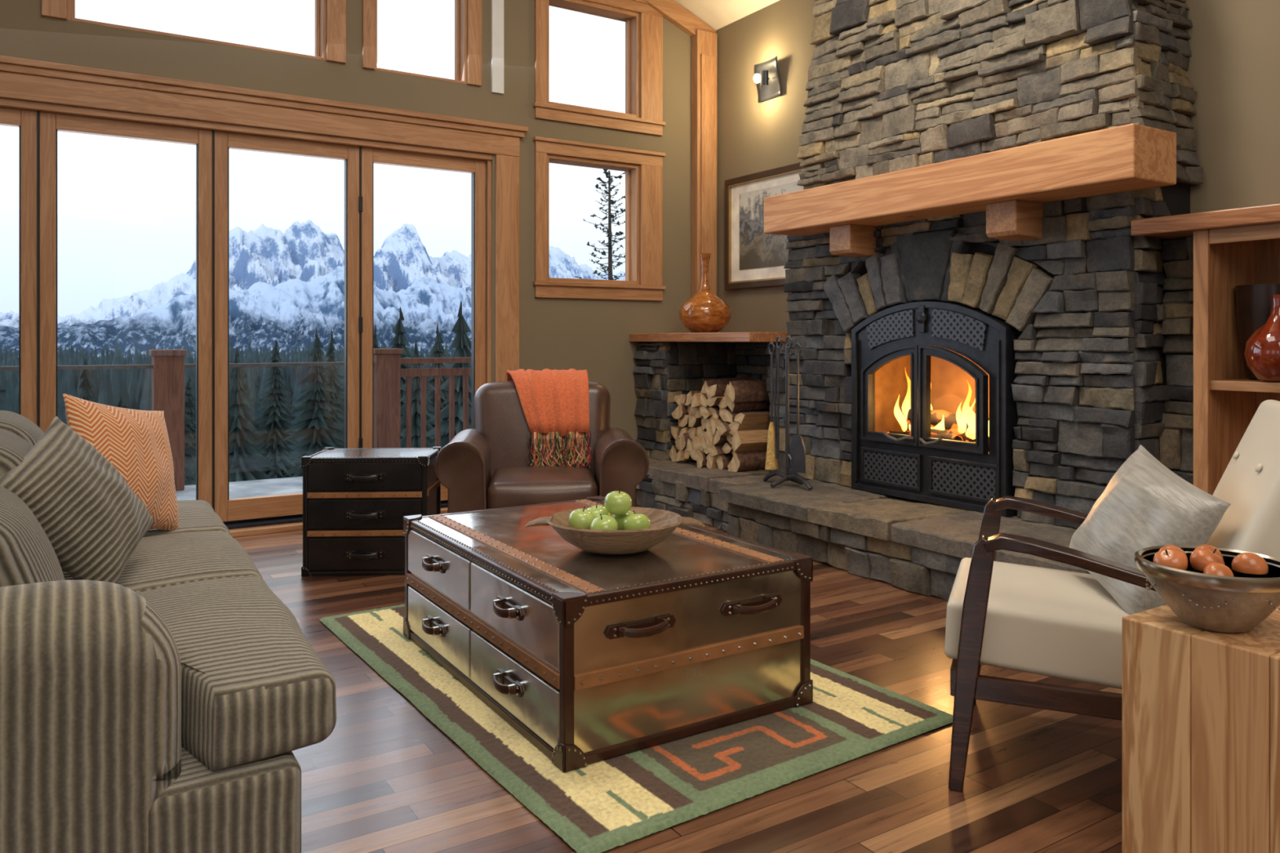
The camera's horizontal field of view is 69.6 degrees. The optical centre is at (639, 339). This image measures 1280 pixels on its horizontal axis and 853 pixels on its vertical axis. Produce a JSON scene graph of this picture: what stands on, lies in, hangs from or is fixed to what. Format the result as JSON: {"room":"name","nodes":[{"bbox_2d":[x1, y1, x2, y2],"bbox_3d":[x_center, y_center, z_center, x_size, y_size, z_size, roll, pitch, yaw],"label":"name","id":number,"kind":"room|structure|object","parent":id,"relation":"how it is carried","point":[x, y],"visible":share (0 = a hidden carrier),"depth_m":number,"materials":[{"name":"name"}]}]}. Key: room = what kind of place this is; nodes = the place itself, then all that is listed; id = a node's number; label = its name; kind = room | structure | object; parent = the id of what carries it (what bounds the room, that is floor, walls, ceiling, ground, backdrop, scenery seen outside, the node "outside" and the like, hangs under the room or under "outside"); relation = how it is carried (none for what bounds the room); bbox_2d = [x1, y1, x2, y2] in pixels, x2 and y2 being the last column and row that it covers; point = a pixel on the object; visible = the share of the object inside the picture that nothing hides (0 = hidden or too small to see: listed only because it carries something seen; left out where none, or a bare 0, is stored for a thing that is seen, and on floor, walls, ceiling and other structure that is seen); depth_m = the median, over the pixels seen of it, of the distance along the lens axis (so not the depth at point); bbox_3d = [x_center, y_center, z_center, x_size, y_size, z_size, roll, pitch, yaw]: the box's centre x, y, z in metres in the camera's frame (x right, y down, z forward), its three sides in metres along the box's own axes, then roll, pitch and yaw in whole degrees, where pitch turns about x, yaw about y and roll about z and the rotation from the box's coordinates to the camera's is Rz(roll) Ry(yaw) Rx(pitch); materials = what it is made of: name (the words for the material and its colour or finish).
{"room":"living room","nodes":[
{"label":"living room","id":0,"kind":"room"},
{"bbox_2d":[0,0,693,441],"bbox_3d":[-2.648,-1.576,5.659,7.950,5.552,0.200,0,0,-32],"label":"wall","id":1,"kind":"structure","parent":0,"point":[592,335],"depth_m":6.66,"materials":[{"name":"paint"}]},
{"bbox_2d":[41,0,346,63],"bbox_3d":[-2.655,-2.525,5.605,1.690,1.450,0.205,0,0,-32],"label":"window","id":2,"kind":"structure","parent":1,"relation":"in","point":[330,15],"depth_m":5.92,"materials":[{"name":"brown wood"}]},
{"bbox_2d":[0,55,528,537],"bbox_3d":[-3.350,-0.168,5.179,5.850,2.735,0.265,0,0,-32],"label":"door","id":3,"kind":"structure","parent":1,"relation":"in","point":[38,123],"depth_m":5.65,"materials":[{"name":"brown wood"}]},
{"bbox_2d":[362,0,481,86],"bbox_3d":[-1.508,-2.470,6.327,0.860,1.360,0.205,0,0,-32],"label":"window","id":4,"kind":"structure","parent":1,"relation":"in","point":[468,13],"depth_m":6.44,"materials":[{"name":"brown wood"}]},
{"bbox_2d":[491,0,503,93],"bbox_3d":[-1.016,-2.505,6.557,0.090,1.490,0.020,0,0,-32],"label":"trim","id":5,"kind":"structure","parent":1,"relation":"attached to","point":[497,6],"depth_m":6.55,"materials":[{"name":"white paint"}]},
{"bbox_2d":[533,136,665,301],"bbox_3d":[-0.332,-0.895,7.067,1.140,1.170,0.205,0,0,-32],"label":"window","id":6,"kind":"structure","parent":1,"relation":"in","point":[643,281],"depth_m":7.11,"materials":[{"name":"brown wood"}]},
{"bbox_2d":[533,0,665,136],"bbox_3d":[-0.332,-2.140,7.067,1.140,1.040,0.205,0,0,-32],"label":"window","id":7,"kind":"structure","parent":1,"relation":"in","point":[643,113],"depth_m":7.17,"materials":[{"name":"brown wood"}]},
{"bbox_2d":[644,0,715,36],"bbox_3d":[-1.314,-3.360,6.346,4.540,1.957,0.060,0,0,-32],"label":"trim","id":8,"kind":"structure","parent":1,"relation":"attached to","point":[672,11],"depth_m":7.35,"materials":[{"name":"brown wood"}]},
{"bbox_2d":[691,29,716,297],"bbox_3d":[0.522,-1.290,7.484,0.200,2.420,0.090,0,0,-32],"label":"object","id":9,"kind":"structure","parent":1,"relation":"attached to","point":[703,42],"depth_m":7.42,"materials":[{"name":"brown wood"}]},
{"bbox_2d":[700,53,715,294],"bbox_3d":[0.551,-1.190,7.438,0.140,2.220,0.020,0,0,-32],"label":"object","id":10,"kind":"structure","parent":1,"relation":"attached to","point":[708,63],"depth_m":7.43,"materials":[{"name":"brown wood"}]},
{"bbox_2d":[235,505,1122,852],"bbox_3d":[-0.303,1.260,1.936,7.950,0.120,9.000,0,0,-32],"label":"floor","id":11,"kind":"structure","parent":0,"point":[386,779],"depth_m":2.54,"materials":[{"name":"brown wood"}]},
{"bbox_2d":[0,410,337,852],"bbox_3d":[-1.694,0.723,2.689,1.119,0.954,2.487,0,0,-32],"label":"sofa","id":12,"kind":"object","parent":11,"relation":"on","point":[166,707],"visible":0.81,"depth_m":1.79,"materials":[{"name":"beige fabric"}]},
{"bbox_2d":[0,410,44,446],"bbox_3d":[-2.184,0.510,3.139,0.384,0.529,0.640,0,0,-32],"label":"cushion","id":13,"kind":"object","parent":12,"relation":"on","point":[16,424],"depth_m":3.02,"materials":[{"name":"grey fabric"}]},
{"bbox_2d":[0,428,63,571],"bbox_3d":[-1.837,0.520,2.589,0.384,0.529,0.640,0,0,-32],"label":"cushion","id":14,"kind":"object","parent":12,"relation":"on","point":[13,448],"depth_m":2.46,"materials":[{"name":"grey fabric"}]},
{"bbox_2d":[0,485,65,586],"bbox_3d":[-1.491,0.590,2.039,0.392,0.526,0.640,0,0,-32],"label":"cushion","id":15,"kind":"object","parent":12,"relation":"on","point":[27,554],"depth_m":1.95,"materials":[{"name":"grey fabric"}]},
{"bbox_2d":[0,416,155,583],"bbox_3d":[-1.559,0.465,2.563,0.276,0.486,0.514,0,0,-14],"label":"throw pillow","id":16,"kind":"object","parent":12,"relation":"on","point":[93,522],"visible":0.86,"depth_m":2.46,"materials":[{"name":"grey fabric"}]},
{"bbox_2d":[62,393,179,531],"bbox_3d":[-1.809,0.445,3.232,0.225,0.533,0.541,0,0,16],"label":"throw pillow","id":17,"kind":"object","parent":12,"relation":"on","point":[136,442],"visible":0.59,"depth_m":3.20,"materials":[{"name":"orange fabric"}]},
{"bbox_2d":[62,528,260,591],"bbox_3d":[-1.677,0.786,2.888,0.846,0.235,0.753,0,0,-32],"label":"seat cushion","id":18,"kind":"object","parent":12,"relation":"on","point":[157,561],"depth_m":2.83,"materials":[{"name":"beige fabric"}]},
{"bbox_2d":[142,500,227,537],"bbox_3d":[-2.066,0.785,3.516,0.869,0.237,0.693,0,0,-32],"label":"seat cushion","id":19,"kind":"object","parent":12,"relation":"on","point":[197,515],"depth_m":3.50,"materials":[{"name":"grey fabric"}]},
{"bbox_2d":[135,575,337,773],"bbox_3d":[-1.214,0.784,2.137,0.830,0.235,0.980,0,0,-32],"label":"seat cushion","id":20,"kind":"object","parent":12,"relation":"on","point":[250,690],"depth_m":1.90,"materials":[{"name":"beige fabric"}]},
{"bbox_2d":[301,446,441,576],"bbox_3d":[-1.409,0.897,4.873,0.644,0.606,0.479,0,0,-3],"label":"chest","id":21,"kind":"object","parent":11,"relation":"on","point":[356,501],"visible":0.85,"depth_m":4.68,"materials":[{"name":"black leather"}]},
{"bbox_2d":[434,380,648,513],"bbox_3d":[-0.554,0.720,5.232,1.115,0.959,0.967,0,0,-6],"label":"chair","id":22,"kind":"object","parent":11,"relation":"on","point":[485,466],"visible":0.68,"depth_m":4.84,"materials":[{"name":"brown leather"}]},
{"bbox_2d":[487,466,598,509],"bbox_3d":[-0.538,0.830,5.101,0.580,0.230,0.700,0,0,-6],"label":"seat cushion","id":23,"kind":"object","parent":22,"relation":"on","point":[507,486],"depth_m":4.80,"materials":[{"name":"brown leather"}]},
{"bbox_2d":[506,368,592,471],"bbox_3d":[-0.553,0.478,5.534,0.512,0.607,0.563,0,0,-6],"label":"throw blanket","id":24,"kind":"object","parent":22,"relation":"on","point":[553,402],"visible":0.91,"depth_m":5.36,"materials":[{"name":"orange fabric"}]},
{"bbox_2d":[319,604,952,852],"bbox_3d":[-0.181,1.190,3.413,1.384,0.012,2.200,0,0,-34],"label":"area rug","id":25,"kind":"object","parent":11,"relation":"on","point":[600,806],"visible":0.33,"depth_m":2.68,"materials":[{"name":"fabric"}]},
{"bbox_2d":[403,495,813,772],"bbox_3d":[-0.200,0.945,3.326,0.958,0.478,1.432,0,0,-32],"label":"trunk coffee table","id":26,"kind":"object","parent":25,"relation":"on","point":[590,657],"visible":0.93,"depth_m":2.83,"materials":[{"name":"metal"}]},
{"bbox_2d":[524,506,705,554],"bbox_3d":[-0.085,0.658,3.137,0.451,0.104,0.453,0,0,45],"label":"wooden bowl","id":27,"kind":"object","parent":26,"relation":"on","point":[664,522],"visible":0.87,"depth_m":3.01,"materials":[{"name":"brown wood"}]},
{"bbox_2d":[568,506,595,529],"bbox_3d":[-0.200,0.619,3.171,0.095,0.093,0.094,0,0,-12],"label":"apple","id":28,"kind":"object","parent":27,"relation":"in","point":[580,518],"visible":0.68,"depth_m":3.14,"materials":[{"name":"green food"}]},
{"bbox_2d":[590,514,617,530],"bbox_3d":[-0.120,0.627,3.081,0.094,0.092,0.094,0,0,-12],"label":"apple","id":29,"kind":"object","parent":27,"relation":"in","point":[606,522],"visible":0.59,"depth_m":3.06,"materials":[{"name":"green food"}]},
{"bbox_2d":[604,488,631,515],"bbox_3d":[-0.075,0.551,3.142,0.095,0.093,0.095,0,0,-8],"label":"apple","id":30,"kind":"object","parent":27,"relation":"in","point":[618,503],"visible":1,"depth_m":3.11,"materials":[{"name":"green food"}]},
{"bbox_2d":[622,510,651,529],"bbox_3d":[-0.010,0.622,3.094,0.095,0.091,0.093,0,0,-12],"label":"apple","id":31,"kind":"object","parent":27,"relation":"in","point":[636,521],"visible":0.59,"depth_m":3.06,"materials":[{"name":"green food"}]},
{"bbox_2d":[629,0,1204,601],"bbox_3d":[1.209,-0.750,5.564,1.257,3.908,4.085,0,0,-32],"label":"fireplace","id":32,"kind":"object","parent":11,"relation":"on","point":[975,175],"visible":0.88,"depth_m":4.72,"materials":[{"name":"stone"}]},
{"bbox_2d":[689,449,696,460],"bbox_3d":[0.545,0.816,6.646,0.394,0.108,0.113,0,0,-32],"label":"log","id":33,"kind":"object","parent":32,"relation":"on","point":[693,454],"visible":0.14,"depth_m":6.54,"materials":[{"name":"beige wood"}]},
{"bbox_2d":[685,438,693,451],"bbox_3d":[0.520,0.765,6.717,0.392,0.109,0.096,0,0,-35],"label":"log","id":34,"kind":"object","parent":33,"relation":"on","point":[690,447],"visible":0.14,"depth_m":6.61,"materials":[{"name":"beige wood"}]},
{"bbox_2d":[687,426,699,438],"bbox_3d":[0.540,0.672,6.750,0.415,0.118,0.122,0,0,-30],"label":"log","id":35,"kind":"object","parent":34,"relation":"on","point":[692,431],"visible":0.2,"depth_m":6.63,"materials":[{"name":"beige wood"}]},
{"bbox_2d":[688,413,702,426],"bbox_3d":[0.536,0.576,6.713,0.395,0.107,0.099,0,0,-34],"label":"log","id":36,"kind":"object","parent":35,"relation":"on","point":[694,421],"visible":0.25,"depth_m":6.60,"materials":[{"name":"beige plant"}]},
{"bbox_2d":[693,406,702,417],"bbox_3d":[0.584,0.512,6.673,0.411,0.103,0.110,0,0,-33],"label":"log","id":37,"kind":"object","parent":36,"relation":"on","point":[696,413],"visible":0.14,"depth_m":6.57,"materials":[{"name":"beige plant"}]},
{"bbox_2d":[690,392,703,408],"bbox_3d":[0.550,0.423,6.619,0.392,0.122,0.094,0,0,-33],"label":"log","id":38,"kind":"object","parent":37,"relation":"on","point":[695,399],"visible":0.23,"depth_m":6.51,"materials":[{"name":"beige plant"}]},
{"bbox_2d":[700,376,752,393],"bbox_3d":[0.630,0.349,6.647,0.422,0.159,0.123,0,0,-31],"label":"log","id":39,"kind":"object","parent":38,"relation":"on","point":[717,381],"visible":0.25,"depth_m":6.57,"materials":[{"name":"brown wood"}]},
{"bbox_2d":[679,253,731,333],"bbox_3d":[0.492,-0.351,6.951,0.396,0.600,0.396,0,0,-32],"label":"vase","id":40,"kind":"object","parent":32,"relation":"on","point":[704,312],"visible":0.96,"depth_m":6.83,"materials":[{"name":"orange ceramic"}]},
{"bbox_2d":[629,332,787,342],"bbox_3d":[0.651,-0.018,6.743,0.808,0.065,1.478,0,0,-32],"label":"shelf","id":41,"kind":"object","parent":32,"relation":"attached to","point":[700,336],"depth_m":6.27,"materials":[{"name":"brown wood"}]},
{"bbox_2d":[706,453,718,468],"bbox_3d":[0.659,0.847,6.481,0.412,0.150,0.092,0,0,-31],"label":"log","id":42,"kind":"object","parent":32,"relation":"on","point":[711,463],"visible":0.14,"depth_m":6.37,"materials":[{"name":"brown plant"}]},
{"bbox_2d":[706,444,728,457],"bbox_3d":[0.665,0.762,6.461,0.411,0.098,0.140,0,0,-33],"label":"log","id":43,"kind":"object","parent":42,"relation":"on","point":[713,450],"visible":0.21,"depth_m":6.34,"materials":[{"name":"beige wood"}]},
{"bbox_2d":[706,426,714,446],"bbox_3d":[0.648,0.667,6.487,0.430,0.154,0.085,0,0,-34],"label":"log","id":44,"kind":"object","parent":43,"relation":"on","point":[709,437],"visible":0.18,"depth_m":6.37,"materials":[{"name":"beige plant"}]},
{"bbox_2d":[707,406,721,419],"bbox_3d":[0.670,0.527,6.541,0.427,0.126,0.130,0,0,-35],"label":"log","id":45,"kind":"object","parent":44,"relation":"on","point":[714,411],"visible":0.21,"depth_m":6.41,"materials":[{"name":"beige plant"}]},
{"bbox_2d":[705,393,724,406],"bbox_3d":[0.669,0.413,6.473,0.411,0.098,0.140,0,0,-29],"label":"log","id":46,"kind":"object","parent":45,"relation":"on","point":[711,401],"visible":0.25,"depth_m":6.36,"materials":[{"name":"beige wood"}]},
{"bbox_2d":[710,384,727,396],"bbox_3d":[0.672,0.356,6.427,0.402,0.106,0.079,0,0,-32],"label":"log","id":47,"kind":"object","parent":46,"relation":"on","point":[716,389],"visible":0.28,"depth_m":6.32,"materials":[{"name":"beige wood"}]},
{"bbox_2d":[715,453,733,469],"bbox_3d":[0.713,0.839,6.435,0.411,0.138,0.108,0,0,-31],"label":"log","id":48,"kind":"object","parent":32,"relation":"on","point":[722,460],"visible":0.2,"depth_m":6.32,"materials":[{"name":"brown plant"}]},
{"bbox_2d":[728,449,766,471],"bbox_3d":[0.796,0.824,6.280,0.420,0.151,0.114,0,0,-36],"label":"log","id":49,"kind":"object","parent":32,"relation":"on","point":[749,460],"visible":0.6,"depth_m":6.18,"materials":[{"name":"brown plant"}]},
{"bbox_2d":[732,429,768,452],"bbox_3d":[0.809,0.685,6.248,0.410,0.154,0.093,0,0,-35],"label":"log","id":50,"kind":"object","parent":49,"relation":"on","point":[747,440],"visible":0.71,"depth_m":6.18,"materials":[{"name":"brown wood"}]},
{"bbox_2d":[763,334,813,490],"bbox_3d":[0.892,0.431,5.598,0.232,0.919,0.390,0,0,-4],"label":"fireplace tool set","id":51,"kind":"object","parent":32,"relation":"on","point":[795,455],"visible":1,"depth_m":5.59,"materials":[{"name":"metal"}]},
{"bbox_2d":[887,430,963,440],"bbox_3d":[1.617,0.559,5.222,0.109,0.089,0.550,0,-2,-26],"label":"log","id":52,"kind":"object","parent":32,"relation":"in","point":[945,435],"visible":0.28,"depth_m":5.05,"materials":[{"name":"black wood"}]},
{"bbox_2d":[930,427,989,451],"bbox_3d":[1.820,0.547,5.030,0.138,0.114,0.554,0,2,-38],"label":"log","id":53,"kind":"object","parent":32,"relation":"in","point":[953,431],"visible":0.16,"depth_m":5.09,"materials":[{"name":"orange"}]},
{"bbox_2d":[893,370,989,439],"bbox_3d":[1.733,0.350,5.178,0.127,0.380,0.706,0,0,-32],"label":"fire","id":54,"kind":"object","parent":53,"relation":"on","point":[967,415],"visible":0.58,"depth_m":5.08,"materials":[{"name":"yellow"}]},
{"bbox_3d":[1.767,0.543,5.293,0.143,0.124,0.557,0,-3,-21],"label":"log","id":55,"kind":"object","parent":32,"relation":"in","visible":0},
{"bbox_2d":[906,408,989,428],"bbox_3d":[1.775,0.469,5.153,0.556,0.145,0.123,0,0,38],"label":"log","id":56,"kind":"object","parent":55,"relation":"on","point":[936,415],"visible":0.33,"depth_m":5.18,"materials":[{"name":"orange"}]},
{"bbox_3d":[0.796,0.843,6.339,0.393,0.096,0.093,0,22,-31],"label":"log","id":57,"kind":"object","parent":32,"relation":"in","visible":0},
{"bbox_3d":[0.815,0.751,6.341,0.413,0.104,0.116,1,-43,-33],"label":"log","id":58,"kind":"object","parent":57,"relation":"on","visible":0},
{"bbox_2d":[726,433,733,444],"bbox_3d":[0.798,0.651,6.347,0.430,0.122,0.136,0,0,-32],"label":"log","id":59,"kind":"object","parent":58,"relation":"on","point":[729,437],"visible":0.09,"depth_m":6.26,"materials":[{"name":"beige wood"}]},
{"bbox_2d":[728,421,769,435],"bbox_3d":[0.788,0.597,6.308,0.414,0.107,0.137,0,0,-35],"label":"log","id":60,"kind":"object","parent":59,"relation":"on","point":[735,426],"visible":0.49,"depth_m":6.21,"materials":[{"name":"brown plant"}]},
{"bbox_2d":[724,408,769,422],"bbox_3d":[0.768,0.527,6.344,0.403,0.099,0.083,0,0,-33],"label":"log","id":61,"kind":"object","parent":60,"relation":"on","point":[730,415],"visible":0.38,"depth_m":6.25,"materials":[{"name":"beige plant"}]},
{"bbox_2d":[724,397,770,412],"bbox_3d":[0.769,0.423,6.351,0.396,0.132,0.098,0,0,-34],"label":"log","id":62,"kind":"object","parent":61,"relation":"on","point":[744,406],"visible":0.48,"depth_m":6.28,"materials":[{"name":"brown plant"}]},
{"bbox_2d":[727,379,768,402],"bbox_3d":[0.783,0.344,6.282,0.411,0.152,0.093,0,0,-31],"label":"log","id":63,"kind":"object","parent":62,"relation":"on","point":[739,391],"visible":0.71,"depth_m":6.22,"materials":[{"name":"brown wood"}]},
{"bbox_2d":[733,411,770,423],"bbox_3d":[0.828,0.529,6.275,0.402,0.082,0.111,0,0,-35],"label":"log","id":64,"kind":"object","parent":60,"relation":"on","point":[762,417],"visible":0.68,"depth_m":6.19,"materials":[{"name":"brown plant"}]},
{"bbox_2d":[944,400,1279,792],"bbox_3d":[1.382,0.688,2.572,0.968,1.031,0.702,0,0,23],"label":"armchair","id":65,"kind":"object","parent":11,"relation":"on","point":[1059,624],"visible":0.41,"depth_m":2.42,"materials":[{"name":"beige fabric"}]},
{"bbox_2d":[944,557,1166,689],"bbox_3d":[1.238,0.805,2.633,0.655,0.196,0.570,0,0,23],"label":"seat cushion","id":66,"kind":"object","parent":65,"relation":"on","point":[1059,624],"depth_m":2.44,"materials":[{"name":"beige fabric"}]},
{"bbox_2d":[1069,444,1231,614],"bbox_3d":[1.392,0.535,2.569,0.252,0.444,0.498,0,0,7],"label":"throw pillow","id":67,"kind":"object","parent":65,"relation":"on","point":[1144,504],"visible":0.7,"depth_m":2.48,"materials":[{"name":"grey fabric"}]},
{"bbox_2d":[1207,400,1279,559],"bbox_3d":[1.643,0.485,2.461,0.350,0.626,0.550,0,0,23],"label":"cushion","id":68,"kind":"object","parent":65,"relation":"on","point":[1250,482],"depth_m":2.35,"materials":[{"name":"beige fabric"}]},
{"bbox_2d":[1122,604,1279,852],"bbox_3d":[1.297,0.890,1.863,0.420,0.620,0.418,0,0,-32],"label":"side table","id":69,"kind":"object","parent":11,"relation":"on","point":[1201,708],"visible":0.8,"depth_m":1.80,"materials":[{"name":"brown wood"}]},
{"bbox_2d":[1133,545,1279,632],"bbox_3d":[1.169,0.513,1.868,0.292,0.131,0.292,0,0,-32],"label":"metal bowl","id":70,"kind":"object","parent":69,"relation":"on","point":[1238,603],"visible":0.92,"depth_m":1.79,"materials":[{"name":"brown metal"}]},
{"bbox_2d":[1153,547,1187,570],"bbox_3d":[1.078,0.453,1.870,0.060,0.058,0.062,0,0,-22],"label":"fruit","id":71,"kind":"object","parent":70,"relation":"in","point":[1171,557],"visible":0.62,"depth_m":1.85,"materials":[{"name":"orange food"}]},
{"bbox_2d":[1190,547,1224,571],"bbox_3d":[1.146,0.450,1.859,0.060,0.058,0.062,0,0,12],"label":"fruit","id":72,"kind":"object","parent":70,"relation":"in","point":[1201,557],"visible":0.7,"depth_m":1.84,"materials":[{"name":"orange food"}]},
{"bbox_2d":[1203,562,1234,577],"bbox_3d":[1.130,0.468,1.798,0.059,0.062,0.059,0,0,-17],"label":"fruit","id":73,"kind":"object","parent":70,"relation":"in","point":[1217,569],"visible":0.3,"depth_m":1.78,"materials":[{"name":"orange food"}]},
{"bbox_2d":[1231,552,1268,574],"bbox_3d":[1.221,0.456,1.843,0.061,0.060,0.058,0,0,45],"label":"fruit","id":74,"kind":"object","parent":70,"relation":"in","point":[1244,562],"visible":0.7,"depth_m":1.82,"materials":[{"name":"orange food"}]},
{"bbox_2d":[1131,203,1279,495],"bbox_3d":[2.809,0.335,3.557,0.545,1.730,1.545,0,0,-32],"label":"bookcase","id":75,"kind":"object","parent":11,"relation":"on","point":[1235,246],"visible":0.56,"depth_m":3.90,"materials":[{"name":"brown wood"}]},
{"bbox_2d":[1235,284,1279,380],"bbox_3d":[2.643,-0.031,3.892,0.209,0.400,0.209,0,0,-32],"label":"vase","id":76,"kind":"object","parent":75,"relation":"on","point":[1254,301],"visible":0.59,"depth_m":3.85,"materials":[{"name":"ceramic"}]},
{"bbox_2d":[1244,294,1279,382],"bbox_3d":[2.560,-0.006,3.686,0.232,0.350,0.232,0,0,-32],"label":"vase","id":77,"kind":"object","parent":75,"relation":"on","point":[1262,348],"visible":1,"depth_m":3.65,"materials":[{"name":"red ceramic"}]},
{"bbox_2d":[674,0,779,30],"bbox_3d":[-0.303,-3.470,1.936,7.950,2.020,9.000,0,0,-32],"label":"ceiling","id":78,"kind":"structure","parent":0,"point":[717,14],"depth_m":7.26,"materials":[{"name":"paint"}]},
{"bbox_2d":[715,0,1279,342],"bbox_3d":[3.029,-0.670,3.916,0.200,3.740,8.800,0,0,-32],"label":"wall","id":79,"kind":"structure","parent":0,"point":[1233,69],"depth_m":4.37,"materials":[{"name":"paint"}]},
{"bbox_2d":[724,162,804,289],"bbox_3d":[0.993,-0.840,6.912,0.048,0.880,1.120,0,0,-32],"label":"picture frame","id":80,"kind":"object","parent":79,"relation":"attached to","point":[753,258],"visible":0.54,"depth_m":7.09,"materials":[{"name":"brown metal"}]},
{"bbox_2d":[739,181,804,270],"bbox_3d":[0.992,-0.850,6.912,0.006,0.600,0.780,0,0,-32],"label":"print","id":81,"kind":"object","parent":80,"relation":"attached to","point":[758,250],"depth_m":7.03},
{"bbox_2d":[753,56,781,102],"bbox_3d":[0.940,-1.960,6.914,0.132,0.280,0.263,0,0,-32],"label":"wall sconce","id":82,"kind":"object","parent":79,"relation":"attached to","point":[766,77],"visible":1,"depth_m":6.91,"materials":[{"name":"metal"}]},
{"label":"outside","id":83,"kind":"structure","parent":0,"visible":0},
{"bbox_3d":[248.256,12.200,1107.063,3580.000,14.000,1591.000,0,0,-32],"label":"ground","id":84,"kind":"structure","parent":83,"visible":0},
{"bbox_2d":[78,358,97,402],"bbox_3d":[-23.315,6.127,38.658,5.613,10.826,4.060,0,0,26],"label":"conifer tree","id":85,"kind":"object","parent":84,"relation":"on","point":[86,392],"visible":0.11,"depth_m":38.51,"materials":[{"name":"green plant"}]},
{"bbox_2d":[184,374,195,480],"bbox_3d":[-27.159,6.767,55.496,4.231,9.441,4.573,0,0,8],"label":"conifer tree","id":86,"kind":"object","parent":84,"relation":"on","point":[189,407],"visible":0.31,"depth_m":55.29,"materials":[{"name":"green plant"}]},
{"bbox_2d":[184,394,195,485],"bbox_3d":[-18.551,5.796,35.620,6.253,10.889,6.247,0,0,4],"label":"conifer tree","id":87,"kind":"object","parent":84,"relation":"on","point":[189,462],"visible":0.03,"depth_m":35.90,"materials":[{"name":"green plant"}]},
{"bbox_2d":[0,266,471,363],"bbox_3d":[-115.308,-11.733,524.649,588.000,64.500,226.800,0,0,-32],"label":"mountain","id":88,"kind":"structure","parent":84,"relation":"on","point":[289,313],"depth_m":490.31},
{"bbox_2d":[0,342,471,472],"bbox_3d":[-12.970,9.129,230.444,318.944,18.235,259.077,0,0,-32],"label":"conifer forest","id":89,"kind":"object","parent":84,"relation":"on","point":[135,385],"visible":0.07,"depth_m":84.62,"materials":[{"name":"green plant"}]},
{"bbox_2d":[229,349,275,482],"bbox_3d":[-11.550,4.657,25.747,5.116,8.909,5.111,0,0,-14],"label":"conifer tree","id":90,"kind":"object","parent":84,"relation":"on","point":[243,464],"visible":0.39,"depth_m":25.78,"materials":[{"name":"green plant"}]},
{"bbox_2d":[253,339,299,479],"bbox_3d":[-23.227,5.319,58.700,4.870,10.866,5.263,0,0,-24],"label":"conifer tree","id":91,"kind":"object","parent":84,"relation":"on","point":[273,420],"visible":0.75,"depth_m":58.23,"materials":[{"name":"green plant"}]},
{"bbox_2d":[0,219,625,328],"bbox_3d":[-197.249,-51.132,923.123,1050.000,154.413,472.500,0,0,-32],"label":"mountain","id":92,"kind":"structure","parent":84,"relation":"on","point":[304,252],"depth_m":921.51},
{"bbox_2d":[280,327,344,477],"bbox_3d":[-15.354,4.757,43.557,5.263,10.866,4.870,0,0,-13],"label":"conifer tree","id":93,"kind":"object","parent":84,"relation":"on","point":[316,421],"visible":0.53,"depth_m":43.23,"materials":[{"name":"green plant"}]},
{"bbox_2d":[297,328,344,462],"bbox_3d":[-17.530,4.723,52.709,5.616,10.826,4.061,0,0,-27],"label":"conifer tree","id":94,"kind":"object","parent":84,"relation":"on","point":[338,415],"visible":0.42,"depth_m":52.53,"materials":[{"name":"green plant"}]},
{"bbox_2d":[389,306,433,448],"bbox_3d":[-8.700,4.181,33.547,4.870,10.866,5.263,0,0,10],"label":"conifer tree","id":95,"kind":"object","parent":84,"relation":"on","point":[399,340],"visible":0.09,"depth_m":33.40,"materials":[{"name":"green plant"}]},
{"bbox_2d":[400,338,442,448],"bbox_3d":[-6.550,4.137,26.406,4.832,8.414,4.827,0,0,-43],"label":"conifer tree","id":96,"kind":"object","parent":84,"relation":"on","point":[415,380],"visible":0.2,"depth_m":26.48,"materials":[{"name":"green plant"}]},
{"bbox_2d":[426,323,450,440],"bbox_3d":[-10.845,4.957,47.717,6.822,11.879,6.815,0,0,26],"label":"conifer tree","id":97,"kind":"object","parent":84,"relation":"on","point":[437,350],"visible":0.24,"depth_m":47.49,"materials":[{"name":"green plant"}]},
{"bbox_2d":[426,301,471,448],"bbox_3d":[-4.081,3.262,21.015,3.763,8.396,4.067,0,0,-38],"label":"conifer tree","id":98,"kind":"object","parent":84,"relation":"on","point":[461,341],"visible":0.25,"depth_m":20.89,"materials":[{"name":"green plant"}]},
{"bbox_2d":[574,168,625,279],"bbox_3d":[-1.305,1.068,36.018,4.647,15.669,4.439,0,0,-32],"label":"pine tree","id":99,"kind":"object","parent":84,"relation":"on","point":[608,175],"visible":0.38,"depth_m":35.84,"materials":[{"name":"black plant"}]},
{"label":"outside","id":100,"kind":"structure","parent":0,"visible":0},
{"bbox_2d":[175,476,302,502],"bbox_3d":[-3.534,1.310,6.549,13.000,0.180,2.250,0,0,-32],"label":"deck","id":101,"kind":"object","parent":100,"point":[243,489],"visible":0.02,"depth_m":7.55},
{"bbox_2d":[0,348,471,490],"bbox_3d":[-4.035,0.650,7.374,9.030,1.140,0.260,0,0,-32],"label":"deck railing","id":102,"kind":"object","parent":101,"relation":"on","point":[168,366],"visible":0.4,"depth_m":8.31,"materials":[{"name":"brown wood"}]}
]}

